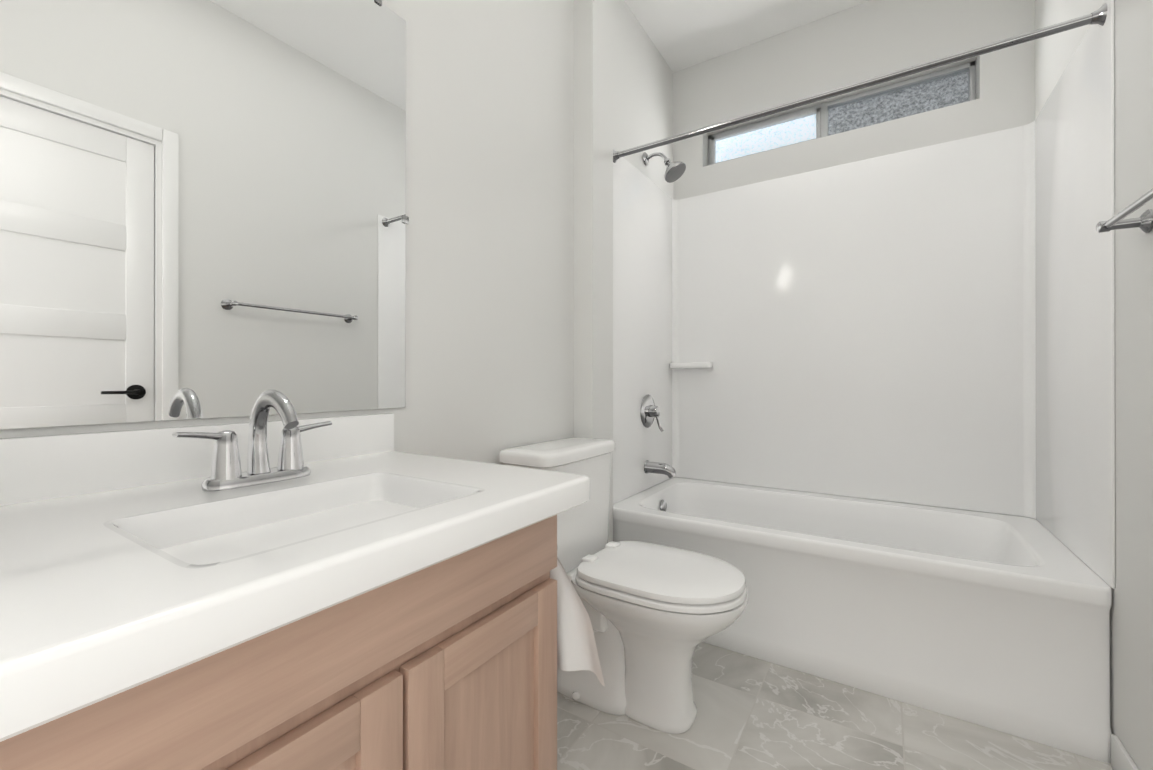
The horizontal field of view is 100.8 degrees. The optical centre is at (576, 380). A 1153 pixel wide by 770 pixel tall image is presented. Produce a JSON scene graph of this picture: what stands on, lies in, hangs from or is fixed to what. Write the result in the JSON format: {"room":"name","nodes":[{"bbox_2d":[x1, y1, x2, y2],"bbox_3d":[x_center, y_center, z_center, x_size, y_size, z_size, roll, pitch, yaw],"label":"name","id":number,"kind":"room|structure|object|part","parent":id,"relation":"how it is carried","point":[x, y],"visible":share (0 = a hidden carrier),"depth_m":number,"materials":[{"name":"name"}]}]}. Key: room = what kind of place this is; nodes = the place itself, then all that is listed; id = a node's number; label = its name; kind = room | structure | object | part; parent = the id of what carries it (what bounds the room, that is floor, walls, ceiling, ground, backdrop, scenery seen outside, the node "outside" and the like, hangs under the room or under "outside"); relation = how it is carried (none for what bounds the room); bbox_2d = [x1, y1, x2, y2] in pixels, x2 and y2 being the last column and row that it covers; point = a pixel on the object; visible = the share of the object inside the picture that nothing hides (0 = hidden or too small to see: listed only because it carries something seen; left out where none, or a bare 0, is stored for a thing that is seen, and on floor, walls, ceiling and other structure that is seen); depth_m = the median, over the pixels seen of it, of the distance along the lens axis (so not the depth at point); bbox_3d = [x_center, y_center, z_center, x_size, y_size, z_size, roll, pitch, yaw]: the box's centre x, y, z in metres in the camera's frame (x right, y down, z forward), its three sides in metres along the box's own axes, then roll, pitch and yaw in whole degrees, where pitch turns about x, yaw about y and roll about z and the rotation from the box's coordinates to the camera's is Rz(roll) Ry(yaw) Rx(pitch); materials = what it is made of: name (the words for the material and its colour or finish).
{"room":"bathroom","nodes":[
{"label":"bathroom","id":0,"kind":"room"},
{"bbox_2d":[0,0,672,542],"bbox_3d":[-0.259,-0.377,1.593,0.210,2.770,3.090,0,0,33],"label":"wall","id":1,"kind":"structure","parent":0,"point":[524,118],"depth_m":1.63,"materials":[{"name":"white paint"}]},
{"bbox_2d":[0,0,408,429],"bbox_3d":[-0.708,-0.443,0.857,0.009,1.029,0.966,0,0,33],"label":"mirror","id":2,"kind":"object","parent":1,"relation":"attached to","point":[203,209],"visible":1,"depth_m":0.88,"materials":[{"name":"silver mirror"}]},
{"bbox_2d":[643,152,685,182],"bbox_3d":[0.434,-1.061,2.349,0.207,0.173,0.116,0,0,33],"label":"shower head","id":3,"kind":"object","parent":1,"relation":"attached to","point":[674,171],"visible":1,"depth_m":2.33},
{"bbox_2d":[624,0,869,72],"bbox_3d":[0.416,-1.812,1.161,1.815,0.100,3.090,0,0,33],"label":"ceiling","id":4,"kind":"structure","parent":0,"point":[682,34],"depth_m":2.34,"materials":[{"name":"white paint"}]},
{"bbox_2d":[557,642,1112,769],"bbox_3d":[0.416,1.058,1.157,1.815,0.100,3.090,0,0,33],"label":"floor","id":5,"kind":"structure","parent":0,"point":[753,713],"depth_m":1.35,"materials":[{"name":"tile"}]},
{"bbox_2d":[0,389,604,769],"bbox_3d":[-0.448,0.511,0.671,0.645,0.992,0.898,0,0,33],"label":"bathroom vanity","id":6,"kind":"object","parent":5,"relation":"on","point":[289,590],"visible":1,"depth_m":0.59,"materials":[{"name":"white stone"}]},
{"bbox_2d":[172,389,331,490],"bbox_3d":[-0.514,0.096,0.808,0.144,0.161,0.244,0,0,33],"label":"faucet","id":7,"kind":"object","parent":6,"relation":"on","point":[290,474],"depth_m":0.81,"materials":[{"name":"silver metal"}]},
{"bbox_3d":[-0.222,0.287,0.605,0.018,0.112,0.662,0,0,33],"label":"drawer","id":8,"kind":"part","parent":6,"relation":"part of","materials":[{"name":"brown wood"}]},
{"bbox_2d":[550,557,604,686],"bbox_3d":[-0.014,0.442,0.908,0.172,0.210,0.030,0,0,33],"label":"hand towel","id":9,"kind":"object","parent":6,"relation":"hanging from","point":[576,645],"depth_m":0.90,"materials":[{"name":"white fabric"}]},
{"bbox_2d":[499,437,748,733],"bbox_3d":[0.161,0.614,1.517,0.734,0.789,0.458,0,0,33],"label":"toilet","id":10,"kind":"object","parent":5,"relation":"on","point":[657,614],"visible":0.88,"depth_m":1.42,"materials":[{"name":"white ceramic"}]},
{"bbox_3d":[-0.054,0.439,1.656,0.204,0.350,0.424,0,0,33],"label":"tank","id":11,"kind":"part","parent":10,"relation":"part of","materials":[{"name":"white ceramic"}]},
{"bbox_3d":[-0.051,0.241,1.655,0.220,0.044,0.458,0,0,33],"label":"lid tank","id":12,"kind":"part","parent":10,"relation":"part of","materials":[{"name":"white ceramic"}]},
{"bbox_3d":[0.265,0.601,1.450,0.480,0.019,0.376,0,0,33],"label":"seat","id":13,"kind":"part","parent":10,"relation":"part of","materials":[{"name":"white plastic"}]},
{"bbox_3d":[0.265,0.572,1.450,0.474,0.032,0.370,0,0,33],"label":"seat lid","id":14,"kind":"part","parent":10,"relation":"part of","materials":[{"name":"white plastic"}]},
{"bbox_2d":[613,477,1111,762],"bbox_3d":[0.980,0.779,1.984,1.514,0.460,0.782,0,0,33],"label":"tub","id":15,"kind":"object","parent":5,"relation":"on","point":[998,622],"visible":0.81,"depth_m":1.54,"materials":[{"name":"white ceramic"}]},
{"bbox_2d":[673,0,1034,516],"bbox_3d":[1.211,-0.375,2.395,1.815,2.770,0.150,0,0,33],"label":"wall","id":16,"kind":"structure","parent":0,"point":[864,41],"depth_m":2.25,"materials":[{"name":"white paint"}]},
{"bbox_2d":[708,60,975,164],"bbox_3d":[1.252,-1.288,2.410,1.180,0.215,0.052,0,0,33],"label":"window","id":17,"kind":"structure","parent":16,"relation":"in","point":[821,111],"depth_m":2.38,"materials":[{"name":"silver metal"}]},
{"bbox_2d":[613,0,1114,588],"bbox_3d":[0.982,-0.239,1.988,1.519,1.573,0.780,0,0,33],"label":"wall panels","id":18,"kind":"object","parent":16,"relation":"attached to","point":[929,324],"visible":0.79,"depth_m":2.13,"materials":[{"name":"white plastic"}]},
{"bbox_2d":[640,394,663,431],"bbox_3d":[0.392,0.163,2.386,0.080,0.186,0.168,0,0,33],"label":"tub valve","id":19,"kind":"object","parent":18,"relation":"attached to","point":[650,411],"visible":1,"depth_m":2.37,"materials":[{"name":"silver metal"}]},
{"bbox_2d":[644,460,676,477],"bbox_3d":[0.420,0.440,2.356,0.158,0.077,0.066,0,0,33],"label":"tub spout","id":20,"kind":"object","parent":18,"relation":"attached to","point":[668,470],"visible":1,"depth_m":2.34,"materials":[{"name":"silver metal"}]},
{"bbox_2d":[670,362,712,368],"bbox_3d":[0.627,-0.083,2.617,0.228,0.033,0.092,0,0,33],"label":"soap shelf","id":21,"kind":"object","parent":18,"relation":"attached to","point":[682,365],"visible":1,"depth_m":2.57,"materials":[{"name":"white plastic"}]},
{"bbox_2d":[613,3,1106,162],"bbox_3d":[0.798,-0.992,1.704,1.518,0.060,0.060,0,0,33],"label":"curtain rod","id":22,"kind":"object","parent":18,"relation":"attached to","point":[1098,17],"visible":0.88,"depth_m":1.55,"materials":[{"name":"silver metal"}]},
{"bbox_2d":[1035,0,1152,769],"bbox_3d":[1.128,-0.378,0.700,0.120,2.770,3.090,0,0,33],"label":"wall","id":23,"kind":"structure","parent":0,"point":[1131,667],"depth_m":1.17,"materials":[{"name":"white paint"}]},
{"bbox_2d":[1096,189,1152,232],"bbox_3d":[1.104,-0.363,0.853,0.083,0.052,0.662,0,0,33],"label":"towel rail","id":24,"kind":"object","parent":23,"relation":"attached to","point":[1143,222],"visible":1,"depth_m":1.08,"materials":[{"name":"silver metal"}]},
{"bbox_2d":[1111,734,1138,769],"bbox_3d":[1.135,0.965,0.830,0.012,0.085,0.987,0,0,33],"label":"baseboard","id":25,"kind":"structure","parent":23,"relation":"attached to","point":[1121,759],"depth_m":1.18,"materials":[{"name":"white paint"}]},
{"label":"outside","id":26,"kind":"structure","parent":0,"visible":0},
{"bbox_2d":[829,72,967,135],"bbox_3d":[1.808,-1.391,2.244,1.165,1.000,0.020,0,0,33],"label":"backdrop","id":27,"kind":"structure","parent":26,"point":[921,108],"depth_m":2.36,"materials":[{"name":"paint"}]},
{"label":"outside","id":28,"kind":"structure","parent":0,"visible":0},
{"bbox_2d":[716,114,815,161],"bbox_3d":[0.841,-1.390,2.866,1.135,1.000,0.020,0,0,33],"label":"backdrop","id":29,"kind":"structure","parent":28,"point":[772,144],"depth_m":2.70,"materials":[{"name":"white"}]}
]}

